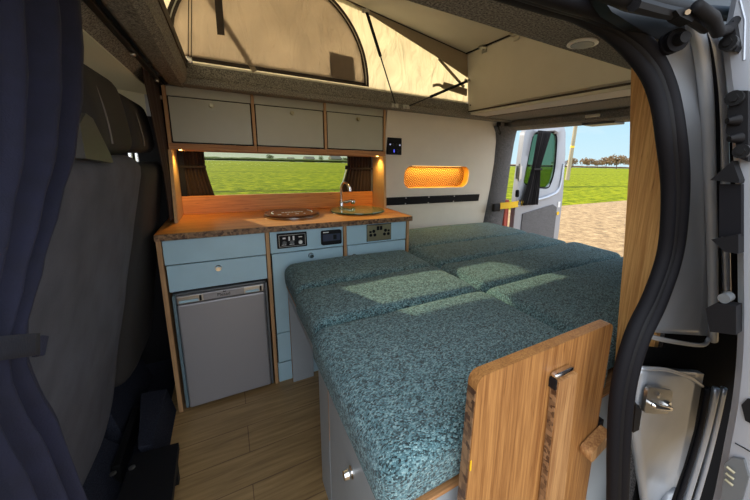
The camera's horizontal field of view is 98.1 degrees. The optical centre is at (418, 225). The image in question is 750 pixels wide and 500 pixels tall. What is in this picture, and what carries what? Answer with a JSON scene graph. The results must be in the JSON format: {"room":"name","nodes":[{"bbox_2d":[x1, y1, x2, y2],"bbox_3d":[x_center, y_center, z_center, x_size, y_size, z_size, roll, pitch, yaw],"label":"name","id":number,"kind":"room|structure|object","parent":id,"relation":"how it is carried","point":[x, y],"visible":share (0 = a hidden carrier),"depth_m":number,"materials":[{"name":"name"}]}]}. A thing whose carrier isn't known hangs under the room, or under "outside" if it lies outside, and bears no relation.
{"room":"vehicle interior","nodes":[
{"label":"vehicle interior","id":0,"kind":"room"},
{"bbox_2d":[83,29,146,94],"bbox_3d":[-1.528,-0.475,0.535,1.453,0.078,2.030,-5,13,-30],"label":"ceiling","id":1,"kind":"structure","parent":0,"point":[96,57],"depth_m":1.20,"materials":[{"name":"white"}]},
{"bbox_2d":[170,371,327,499],"bbox_3d":[0.101,0.924,1.876,2.580,0.050,1.890,-5,13,-30],"label":"floor","id":2,"kind":"structure","parent":0,"point":[264,442],"depth_m":1.42,"materials":[{"name":"brown wood"}]},
{"bbox_2d":[109,442,179,499],"bbox_3d":[-0.954,0.961,1.107,0.204,0.124,0.378,-5,13,-30],"label":"plate","id":3,"kind":"object","parent":2,"relation":"on","point":[153,474],"visible":1,"depth_m":1.16,"materials":[{"name":"black plastic"}]},
{"bbox_2d":[138,389,175,451],"bbox_3d":[-1.167,0.885,1.415,0.120,0.140,0.340,-5,13,-30],"label":"sill","id":4,"kind":"structure","parent":2,"relation":"on","point":[157,408],"depth_m":1.42,"materials":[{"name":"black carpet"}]},
{"bbox_2d":[155,232,278,412],"bbox_3d":[-1.098,0.432,1.823,0.454,0.868,0.537,-5,13,-30],"label":"base cabinet","id":5,"kind":"object","parent":2,"relation":"on","point":[197,263],"visible":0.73,"depth_m":1.55,"materials":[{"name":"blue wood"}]},
{"bbox_2d":[169,255,267,292],"bbox_3d":[-1.099,0.249,1.798,0.417,0.013,0.470,-5,13,-30],"label":"drawer","id":6,"kind":"object","parent":5,"relation":"attached to","point":[256,255],"depth_m":1.66,"materials":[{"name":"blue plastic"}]},
{"bbox_2d":[153,191,412,241],"bbox_3d":[-0.740,-0.098,1.956,1.291,0.136,0.573,-5,13,-30],"label":"countertop","id":7,"kind":"structure","parent":5,"relation":"on","point":[209,215],"depth_m":1.91,"materials":[{"name":"brown wood"}]},
{"bbox_2d":[168,149,183,222],"bbox_3d":[-1.306,-0.217,1.731,0.014,0.368,0.280,-5,13,-30],"label":"board","id":8,"kind":"object","parent":7,"relation":"on","point":[173,164],"visible":0.86,"depth_m":1.68,"materials":[{"name":"brown wood"}]},
{"bbox_2d":[264,208,318,219],"bbox_3d":[-0.771,-0.072,1.965,0.316,0.022,0.316,-5,13,-30],"label":"cooktop","id":9,"kind":"object","parent":7,"relation":"in","point":[291,213],"visible":1,"depth_m":1.90,"materials":[{"name":"silver metal"}]},
{"bbox_2d":[338,181,354,206],"bbox_3d":[-0.518,-0.217,2.296,0.125,0.188,0.068,1,11,-1],"label":"tap","id":10,"kind":"object","parent":7,"relation":"on","point":[352,201],"visible":0.92,"depth_m":2.30,"materials":[{"name":"silver metal"}]},
{"bbox_2d":[330,206,384,215],"bbox_3d":[-0.412,-0.101,2.173,0.364,0.016,0.364,-5,13,-30],"label":"sink","id":11,"kind":"object","parent":7,"relation":"in","point":[342,210],"visible":1,"depth_m":2.11,"materials":[{"name":"glass"}]},
{"bbox_2d":[373,156,385,208],"bbox_3d":[-0.289,-0.317,2.363,0.016,0.368,0.215,-5,13,-30],"label":"board","id":12,"kind":"object","parent":7,"relation":"on","point":[379,163],"visible":0.86,"depth_m":2.34,"materials":[{"name":"brown wood"}]},
{"bbox_2d":[172,279,273,407],"bbox_3d":[-1.079,0.568,1.815,0.400,0.606,0.459,-5,13,-30],"label":"fridge","id":13,"kind":"object","parent":2,"relation":"on","point":[223,332],"visible":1,"depth_m":1.62,"materials":[{"name":"grey metal"}]},
{"bbox_2d":[286,285,313,381],"bbox_3d":[-0.225,0.634,1.688,0.746,0.574,0.672,-5,13,-30],"label":"bench","id":14,"kind":"object","parent":2,"relation":"on","point":[301,345],"visible":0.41,"depth_m":1.80,"materials":[{"name":"grey wood"}]},
{"bbox_2d":[285,250,431,303],"bbox_3d":[-0.306,0.259,1.719,0.724,0.142,0.350,-5,13,-30],"label":"cushion","id":15,"kind":"object","parent":14,"relation":"on","point":[299,277],"visible":0.66,"depth_m":1.62,"materials":[{"name":"teal fabric"}]},
{"bbox_2d":[296,266,476,344],"bbox_3d":[-0.127,0.327,1.414,0.732,0.140,0.362,-5,13,-30],"label":"cushion","id":16,"kind":"object","parent":14,"relation":"on","point":[317,308],"visible":0.77,"depth_m":1.31,"materials":[{"name":"teal fabric"}]},
{"bbox_2d":[269,226,346,381],"bbox_3d":[-0.727,0.399,2.040,0.404,0.868,0.537,-5,13,-30],"label":"base cabinet","id":17,"kind":"object","parent":2,"relation":"on","point":[281,259],"depth_m":1.76,"materials":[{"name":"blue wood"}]},
{"bbox_2d":[346,221,408,255],"bbox_3d":[-0.376,0.367,2.246,0.408,0.868,0.537,-5,13,-30],"label":"base cabinet","id":18,"kind":"object","parent":2,"relation":"on","point":[357,244],"visible":0.19,"depth_m":1.97,"materials":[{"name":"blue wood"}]},
{"bbox_2d":[367,223,390,241],"bbox_3d":[-0.239,0.043,1.958,0.160,0.102,0.014,-5,13,-30],"label":"socket plate","id":19,"kind":"object","parent":18,"relation":"attached to","point":[375,232],"visible":1,"depth_m":1.95,"materials":[{"name":"beige metal"}]},
{"bbox_2d":[318,367,613,499],"bbox_3d":[0.591,0.713,1.415,1.908,0.574,0.641,-5,13,-30],"label":"bed base","id":20,"kind":"object","parent":2,"relation":"on","point":[344,478],"visible":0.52,"depth_m":1.02,"materials":[{"name":"grey laminate"}]},
{"bbox_2d":[313,292,607,499],"bbox_3d":[0.109,0.414,1.015,0.749,0.142,0.578,-5,13,-30],"label":"cushion","id":21,"kind":"object","parent":20,"relation":"on","point":[396,382],"visible":0.73,"depth_m":0.83,"materials":[{"name":"teal fabric"}]},
{"bbox_2d":[457,319,612,499],"bbox_3d":[0.278,0.586,0.758,0.465,0.666,0.047,-5,13,-30],"label":"panel","id":22,"kind":"object","parent":20,"relation":"attached to","point":[530,411],"visible":0.99,"depth_m":0.70,"materials":[{"name":"brown wood"}]},
{"bbox_2d":[580,416,606,461],"bbox_3d":[0.452,0.558,0.863,0.100,0.062,0.094,-5,13,-30],"label":"turn catch","id":23,"kind":"object","parent":22,"relation":"attached to","point":[593,446],"visible":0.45,"depth_m":0.83,"materials":[{"name":"brown wood"}]},
{"bbox_2d":[486,257,622,369],"bbox_3d":[0.933,0.333,1.529,1.198,0.141,0.542,-5,13,-30],"label":"cushion","id":24,"kind":"object","parent":20,"relation":"on","point":[570,299],"visible":0.3,"depth_m":1.35,"materials":[{"name":"teal fabric"}]},
{"bbox_2d":[615,68,660,359],"bbox_3d":[0.636,0.006,0.930,0.029,1.001,0.183,-5,13,-30],"label":"trim panel","id":25,"kind":"object","parent":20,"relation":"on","point":[642,225],"visible":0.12,"depth_m":0.91,"materials":[{"name":"brown wood"}]},
{"bbox_3d":[0.467,0.515,2.374,1.125,0.574,1.155,-5,13,-30],"label":"bench","id":26,"kind":"object","parent":2,"relation":"on","visible":0},
{"bbox_2d":[408,222,526,251],"bbox_3d":[0.304,0.106,2.562,1.124,0.141,0.490,-5,13,-30],"label":"cushion","id":27,"kind":"object","parent":26,"relation":"on","point":[428,236],"visible":0.4,"depth_m":2.46,"materials":[{"name":"teal fabric"}]},
{"bbox_2d":[409,233,565,268],"bbox_3d":[0.507,0.184,2.201,1.170,0.142,0.349,-5,13,-30],"label":"cushion","id":28,"kind":"object","parent":26,"relation":"on","point":[438,255],"visible":0.51,"depth_m":2.06,"materials":[{"name":"teal fabric"}]},
{"bbox_2d":[441,242,620,292],"bbox_3d":[0.703,0.249,1.909,1.198,0.142,0.358,-5,13,-30],"label":"cushion","id":29,"kind":"object","parent":26,"relation":"on","point":[485,273],"visible":0.53,"depth_m":1.76,"materials":[{"name":"teal fabric"}]},
{"bbox_2d":[117,77,382,190],"bbox_3d":[-1.008,0.214,2.250,4.000,2.190,0.070,-5,13,-30],"label":"wall","id":30,"kind":"structure","parent":0,"point":[138,98],"depth_m":1.73,"materials":[{"name":"white"}]},
{"bbox_2d":[80,0,160,85],"bbox_3d":[-0.901,-0.550,0.922,0.066,0.061,1.830,-5,13,-30],"label":"trim","id":31,"kind":"structure","parent":30,"relation":"attached to","point":[91,23],"depth_m":0.95,"materials":[{"name":"grey fabric"}]},
{"bbox_2d":[83,0,164,84],"bbox_3d":[-0.857,-0.546,0.907,0.018,0.026,1.760,-5,13,-30],"label":"track","id":32,"kind":"object","parent":30,"relation":"attached to","point":[93,5],"visible":0.98,"depth_m":0.94,"materials":[{"name":"black metal"}]},
{"bbox_2d":[0,0,87,499],"bbox_3d":[-0.528,0.116,0.490,0.062,1.051,0.656,-5,13,-30],"label":"curtain","id":33,"kind":"object","parent":32,"relation":"hanging from","point":[42,43],"visible":1,"depth_m":0.40,"materials":[{"name":"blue fabric"}]},
{"bbox_2d":[141,67,173,220],"bbox_3d":[-1.215,-0.345,1.532,0.017,0.655,0.460,-5,13,-30],"label":"curtain","id":34,"kind":"object","parent":32,"relation":"hanging from","point":[153,90],"visible":0.87,"depth_m":1.53,"materials":[{"name":"black fabric"}]},
{"bbox_2d":[117,359,174,498],"bbox_3d":[-1.599,1.088,0.835,1.420,0.048,2.030,-5,13,-30],"label":"trim","id":35,"kind":"structure","parent":30,"relation":"attached to","point":[162,371],"depth_m":1.82,"materials":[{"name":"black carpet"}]},
{"bbox_2d":[82,407,139,499],"bbox_3d":[-1.132,0.952,0.939,0.290,0.200,1.180,-5,13,-30],"label":"pedestal","id":36,"kind":"object","parent":35,"relation":"on","point":[111,456],"visible":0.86,"depth_m":1.23,"materials":[{"name":"black plastic"}]},
{"bbox_2d":[29,64,140,485],"bbox_3d":[-1.084,0.240,0.661,0.764,1.267,1.128,-5,13,-30],"label":"seat","id":37,"kind":"object","parent":36,"relation":"on","point":[79,303],"visible":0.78,"depth_m":0.80,"materials":[{"name":"grey fabric"}]},
{"bbox_2d":[104,358,152,444],"bbox_3d":[-1.556,0.803,1.501,0.410,0.245,0.490,-5,13,-30],"label":"pedestal","id":38,"kind":"object","parent":35,"relation":"on","point":[127,396],"visible":0.17,"depth_m":1.50,"materials":[{"name":"black plastic"}]},
{"bbox_2d":[114,93,162,386],"bbox_3d":[-1.535,0.074,1.371,0.728,1.225,0.600,-5,13,-30],"label":"seat","id":39,"kind":"object","parent":38,"relation":"on","point":[136,326],"visible":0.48,"depth_m":1.38,"materials":[{"name":"grey fabric"}]},
{"bbox_2d":[111,116,187,206],"bbox_3d":[-1.529,-0.339,1.744,0.420,0.494,0.014,-5,13,-30],"label":"trim","id":40,"kind":"structure","parent":30,"relation":"attached to","point":[153,155],"depth_m":1.81,"materials":[{"name":"black plastic"}]},
{"bbox_2d":[141,207,171,363],"bbox_3d":[-2.043,0.433,1.620,1.550,0.995,0.014,-5,13,-30],"label":"trim","id":41,"kind":"structure","parent":30,"relation":"attached to","point":[157,347],"depth_m":1.94,"materials":[{"name":"black plastic"}]},
{"bbox_2d":[161,85,256,151],"bbox_3d":[-1.147,-0.575,1.800,0.406,0.312,0.234,-5,13,-30],"label":"upper cabinet","id":42,"kind":"object","parent":30,"relation":"attached to","point":[195,119],"visible":0.98,"depth_m":1.71,"materials":[{"name":"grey laminate"}]},
{"bbox_2d":[178,151,213,195],"bbox_3d":[-1.305,-0.301,1.892,0.165,0.271,0.033,-5,13,-30],"label":"window curtain","id":43,"kind":"object","parent":42,"relation":"hanging from","point":[198,183],"visible":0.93,"depth_m":1.90,"materials":[{"name":"black fabric"}]},
{"bbox_2d":[253,95,326,153],"bbox_3d":[-0.799,-0.606,2.003,0.400,0.312,0.234,-5,13,-30],"label":"upper cabinet","id":44,"kind":"object","parent":30,"relation":"attached to","point":[282,125],"visible":0.91,"depth_m":1.92,"materials":[{"name":"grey laminate"}]},
{"bbox_2d":[180,150,378,156],"bbox_3d":[-0.789,-0.445,2.013,1.142,0.007,0.053,-5,13,-30],"label":"light strip","id":45,"kind":"object","parent":44,"relation":"attached to","point":[180,150],"visible":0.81,"depth_m":1.96,"materials":[{"name":"white plastic"}]},
{"bbox_2d":[326,103,385,155],"bbox_3d":[-0.452,-0.638,2.206,0.404,0.312,0.234,-5,13,-30],"label":"upper cabinet","id":46,"kind":"object","parent":30,"relation":"attached to","point":[351,130],"visible":0.94,"depth_m":2.12,"materials":[{"name":"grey laminate"}]},
{"bbox_2d":[342,156,372,191],"bbox_3d":[-0.461,-0.377,2.386,0.244,0.271,0.033,-5,13,-30],"label":"window curtain","id":47,"kind":"object","parent":46,"relation":"hanging from","point":[358,174],"visible":0.91,"depth_m":2.40,"materials":[{"name":"black fabric"}]},
{"bbox_2d":[497,122,500,134],"bbox_3d":[0.672,-0.809,2.697,0.030,0.104,0.040,-5,13,-30],"label":"curtain hook","id":48,"kind":"object","parent":30,"relation":"attached to","point":[498,123],"visible":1,"depth_m":2.69,"materials":[{"name":"black metal"}]},
{"bbox_2d":[483,126,516,224],"bbox_3d":[0.695,-0.105,3.017,0.341,1.545,0.304,-5,13,-30],"label":"trim","id":49,"kind":"structure","parent":30,"relation":"attached to","point":[505,141],"depth_m":2.90,"materials":[{"name":"grey plastic"}]},
{"bbox_2d":[502,199,508,225],"bbox_3d":[0.818,-0.061,3.185,0.065,0.440,0.115,-5,13,-30],"label":"tail light","id":50,"kind":"object","parent":30,"relation":"attached to","point":[505,216],"visible":0.22,"depth_m":3.13,"materials":[{"name":"red plastic"}]},
{"bbox_2d":[95,0,467,103],"bbox_3d":[-0.445,-0.677,1.152,4.100,0.055,2.160,-5,13,-30],"label":"roof","id":51,"kind":"structure","parent":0,"point":[99,2],"depth_m":1.09,"materials":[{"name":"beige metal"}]},
{"bbox_2d":[101,0,186,87],"bbox_3d":[-0.780,-0.599,0.895,0.103,0.125,1.720,-5,13,-30],"label":"trim","id":52,"kind":"structure","parent":51,"relation":"attached to","point":[144,21],"depth_m":0.95,"materials":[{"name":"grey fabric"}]},
{"bbox_2d":[164,0,467,102],"bbox_3d":[0.077,-1.102,1.434,2.650,0.730,1.740,-5,13,-30],"label":"roof","id":53,"kind":"structure","parent":51,"relation":"attached to","point":[332,41],"depth_m":1.85,"materials":[{"name":"beige fabric"}]},
{"bbox_2d":[147,62,511,122],"bbox_3d":[-0.298,-0.821,2.099,2.450,0.102,0.095,-5,13,-30],"label":"trim","id":54,"kind":"structure","parent":51,"relation":"attached to","point":[198,77],"depth_m":1.88,"materials":[{"name":"grey carpet"}]},
{"bbox_2d":[187,63,466,103],"bbox_3d":[-0.473,-0.861,1.985,1.960,0.012,0.013,-5,13,-30],"label":"trim","id":55,"kind":"structure","parent":54,"relation":"attached to","point":[187,63],"depth_m":1.90,"materials":[{"name":"white"}]},
{"bbox_2d":[509,127,565,238],"bbox_3d":[1.205,-0.154,3.269,0.729,1.670,0.094,-5,13,-30],"label":"door","id":56,"kind":"structure","parent":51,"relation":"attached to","point":[543,219],"depth_m":3.24,"materials":[{"name":"silver metal"}]},
{"bbox_2d":[492,201,522,211],"bbox_3d":[0.845,-0.180,3.001,0.405,0.086,0.041,-5,13,-29],"label":"strap","id":57,"kind":"object","parent":56,"relation":"attached to","point":[505,205],"visible":1,"depth_m":2.95,"materials":[{"name":"yellow fabric"}]},
{"bbox_2d":[521,130,551,205],"bbox_3d":[1.123,-0.542,3.078,0.313,0.702,0.043,-5,13,-30],"label":"door curtain","id":58,"kind":"object","parent":56,"relation":"hanging from","point":[531,196],"visible":1,"depth_m":3.08,"materials":[{"name":"black fabric"}]},
{"bbox_2d":[385,110,503,228],"bbox_3d":[0.199,-0.344,2.659,1.105,1.028,0.185,-5,13,-30],"label":"lining","id":59,"kind":"object","parent":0,"point":[441,155],"visible":0.83,"depth_m":2.61,"materials":[{"name":"white"}]},
{"bbox_2d":[386,137,401,154],"bbox_3d":[-0.176,-0.565,2.310,0.113,0.118,0.036,-5,13,-30],"label":"switch panel","id":60,"kind":"object","parent":59,"relation":"attached to","point":[394,145],"visible":1,"depth_m":2.30,"materials":[{"name":"black plastic"}]},
{"bbox_2d":[386,194,479,205],"bbox_3d":[0.128,-0.212,2.650,0.947,0.060,0.026,-5,13,-30],"label":"rail","id":61,"kind":"object","parent":59,"relation":"attached to","point":[469,197],"visible":0.98,"depth_m":2.62,"materials":[{"name":"black plastic"}]},
{"bbox_2d":[407,0,630,120],"bbox_3d":[0.170,-0.684,1.550,2.280,0.077,1.915,-5,13,-30],"label":"ceiling","id":62,"kind":"structure","parent":0,"point":[555,32],"depth_m":0.82,"materials":[{"name":"grey fabric"}]},
{"bbox_2d":[469,85,630,115],"bbox_3d":[0.796,-0.737,1.941,0.160,0.020,1.365,-5,13,-30],"label":"trim","id":63,"kind":"structure","parent":62,"relation":"attached to","point":[622,91],"depth_m":1.84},
{"bbox_2d":[346,0,630,111],"bbox_3d":[0.098,-0.994,1.472,1.506,0.634,1.362,-5,13,-30],"label":"board","id":64,"kind":"object","parent":63,"relation":"on","point":[505,68],"visible":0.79,"depth_m":1.97,"materials":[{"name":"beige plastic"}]},
{"bbox_2d":[362,8,397,107],"bbox_3d":[-0.234,-1.037,2.027,0.247,0.544,0.027,-4,13,-27],"label":"gas strut","id":65,"kind":"object","parent":64,"relation":"attached to","point":[366,11],"visible":1,"depth_m":1.99,"materials":[{"name":"black metal"}]},
{"bbox_2d":[403,79,469,108],"bbox_3d":[0.142,-0.936,2.283,0.569,0.264,0.027,-6,14,-33],"label":"gas strut","id":66,"kind":"object","parent":64,"relation":"attached to","point":[465,80],"visible":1,"depth_m":2.28,"materials":[{"name":"black metal"}]},
{"bbox_2d":[567,37,598,48],"bbox_3d":[0.447,-0.496,0.882,0.080,0.010,0.080,-5,13,-30],"label":"recessed light","id":67,"kind":"object","parent":62,"relation":"in","point":[587,42],"visible":1,"depth_m":0.87,"materials":[{"name":"white plastic"}]},
{"bbox_2d":[589,0,737,499],"bbox_3d":[0.890,0.496,1.052,1.546,2.219,0.119,-5,13,-30],"label":"door frame","id":68,"kind":"structure","parent":0,"point":[677,454],"depth_m":0.87,"materials":[{"name":"silver metal"}]},
{"bbox_2d":[493,0,690,499],"bbox_3d":[0.312,0.427,0.701,0.690,1.627,0.094,-3,12,-22],"label":"seal","id":69,"kind":"object","parent":68,"relation":"attached to","point":[641,51],"visible":0.94,"depth_m":0.67,"materials":[{"name":"black rubber"}]},
{"bbox_2d":[632,402,641,432],"bbox_3d":[0.531,0.463,0.792,0.060,0.085,0.020,-5,13,-30],"label":"buffer","id":70,"kind":"object","parent":68,"relation":"attached to","point":[637,410],"visible":0.64,"depth_m":0.78,"materials":[{"name":"black plastic"}]},
{"bbox_2d":[641,386,673,413],"bbox_3d":[0.614,0.448,0.813,0.155,0.131,0.030,-5,13,-30],"label":"door latch","id":71,"kind":"object","parent":68,"relation":"attached to","point":[656,400],"depth_m":0.80,"materials":[{"name":"silver metal"}]},
{"bbox_2d":[597,0,749,499],"bbox_3d":[0.985,0.123,0.837,1.682,1.151,0.275,-5,13,-30],"label":"sliding door","id":72,"kind":"structure","parent":68,"relation":"attached to","point":[725,316],"depth_m":0.58,"materials":[{"name":"silver metal"}]},
{"bbox_2d":[658,28,690,54],"bbox_3d":[0.450,-0.323,0.563,0.038,0.039,0.044,2,11,2],"label":"rubber door stop","id":73,"kind":"object","parent":68,"relation":"attached to","point":[671,42],"visible":1,"depth_m":0.56,"materials":[{"name":"black rubber"}]},
{"bbox_2d":[629,333,713,499],"bbox_3d":[1.210,0.476,1.292,1.190,2.120,0.060,-5,13,-30],"label":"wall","id":74,"kind":"structure","parent":0,"point":[633,478],"depth_m":1.04,"materials":[{"name":"grey metal"}]},
{"bbox_2d":[504,107,629,130],"bbox_3d":[1.212,-0.743,2.128,0.175,0.123,1.900,-5,13,-30],"label":"trim","id":75,"kind":"structure","parent":74,"relation":"attached to","point":[618,114],"depth_m":2.27,"materials":[{"name":"grey carpet"}]},
{"bbox_2d":[585,113,599,117],"bbox_3d":[1.128,-0.712,2.096,0.012,0.020,0.100,-5,13,-30],"label":"lamp","id":76,"kind":"object","parent":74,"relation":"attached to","point":[598,114],"visible":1,"depth_m":2.09,"materials":[{"name":"white"}]},
{"bbox_2d":[582,120,624,126],"bbox_3d":[1.225,-0.677,2.151,0.120,0.015,0.220,-5,13,-30],"label":"lock plate","id":77,"kind":"object","parent":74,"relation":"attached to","point":[603,123],"visible":1,"depth_m":2.12,"materials":[{"name":"grey metal"}]},
{"label":"outside","id":78,"kind":"structure","parent":0,"visible":0},
{"bbox_2d":[507,200,626,256],"bbox_3d":[25.449,5.315,-12.864,150.000,0.300,70.500,-5,13,-30],"label":"ground","id":79,"kind":"structure","parent":78,"point":[601,225],"depth_m":9.86,"materials":[{"name":"beige sand"}]},
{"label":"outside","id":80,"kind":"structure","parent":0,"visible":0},
{"bbox_2d":[205,160,628,209],"bbox_3d":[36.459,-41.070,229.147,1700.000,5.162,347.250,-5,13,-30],"label":"crop field","id":81,"kind":"structure","parent":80,"point":[584,185],"depth_m":27.29,"materials":[{"name":"green plant"}]},
{"bbox_2d":[204,157,346,162],"bbox_3d":[-65.975,-18.865,89.905,160.000,1.067,2.300,-5,13,-30],"label":"hedgerow","id":82,"kind":"object","parent":81,"relation":"on","point":[206,158],"visible":0.29,"depth_m":101.03,"materials":[{"name":"plant"}]},
{"bbox_2d":[302,156,314,159],"bbox_3d":[-59.958,-35.837,175.877,5.037,3.362,9.200,-5,13,-30],"label":"house","id":83,"kind":"structure","parent":81,"relation":"on","point":[304,157],"depth_m":173.80,"materials":[{"name":"grey stone"}]},
{"bbox_2d":[328,156,340,162],"bbox_3d":[-51.476,-40.289,197.876,6.381,4.439,9.200,-5,13,-30],"label":"house","id":84,"kind":"structure","parent":81,"relation":"on","point":[329,157],"depth_m":195.36,"materials":[{"name":"grey stone"}]},
{"bbox_2d":[510,164,628,167],"bbox_3d":[85.442,-32.562,178.569,188.000,1.011,2.300,-5,13,-30],"label":"hedgerow","id":85,"kind":"object","parent":81,"relation":"on","point":[511,164],"visible":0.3,"depth_m":187.26,"materials":[{"name":"plant"}]},
{"bbox_2d":[565,126,577,179],"bbox_3d":[16.406,-9.628,34.082,1.004,9.653,0.440,-5,13,-30],"label":"utility pole","id":86,"kind":"object","parent":81,"relation":"on","point":[567,177],"visible":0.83,"depth_m":34.29,"materials":[{"name":"beige wood"}]},
{"bbox_2d":[567,158,577,167],"bbox_3d":[71.149,-29.091,149.810,5.264,4.848,5.332,-5,13,-30],"label":"tree","id":87,"kind":"object","parent":81,"relation":"on","point":[573,159],"visible":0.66,"depth_m":149.17,"materials":[{"name":"brown plant"}]},
{"bbox_2d":[579,157,596,164],"bbox_3d":[103.452,-38.576,198.227,9.604,6.350,9.714,-5,13,-30],"label":"tree","id":88,"kind":"object","parent":81,"relation":"on","point":[587,161],"visible":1,"depth_m":196.39,"materials":[{"name":"brown plant"}]},
{"bbox_2d":[593,160,602,165],"bbox_3d":[115.827,-39.860,208.974,7.935,5.403,8.096,-5,13,-30],"label":"tree","id":89,"kind":"object","parent":81,"relation":"on","point":[596,163],"visible":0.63,"depth_m":207.15,"materials":[{"name":"brown plant"}]},
{"bbox_2d":[599,157,613,167],"bbox_3d":[100.368,-33.479,172.283,8.152,6.125,7.920,-5,13,-30],"label":"tree","id":90,"kind":"object","parent":81,"relation":"on","point":[604,161],"visible":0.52,"depth_m":172.13,"materials":[{"name":"brown plant"}]},
{"bbox_2d":[606,154,628,168],"bbox_3d":[100.222,-32.283,162.897,10.727,7.502,10.601,-5,13,-30],"label":"tree","id":91,"kind":"object","parent":81,"relation":"on","point":[618,160],"visible":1,"depth_m":161.80,"materials":[{"name":"brown plant"}]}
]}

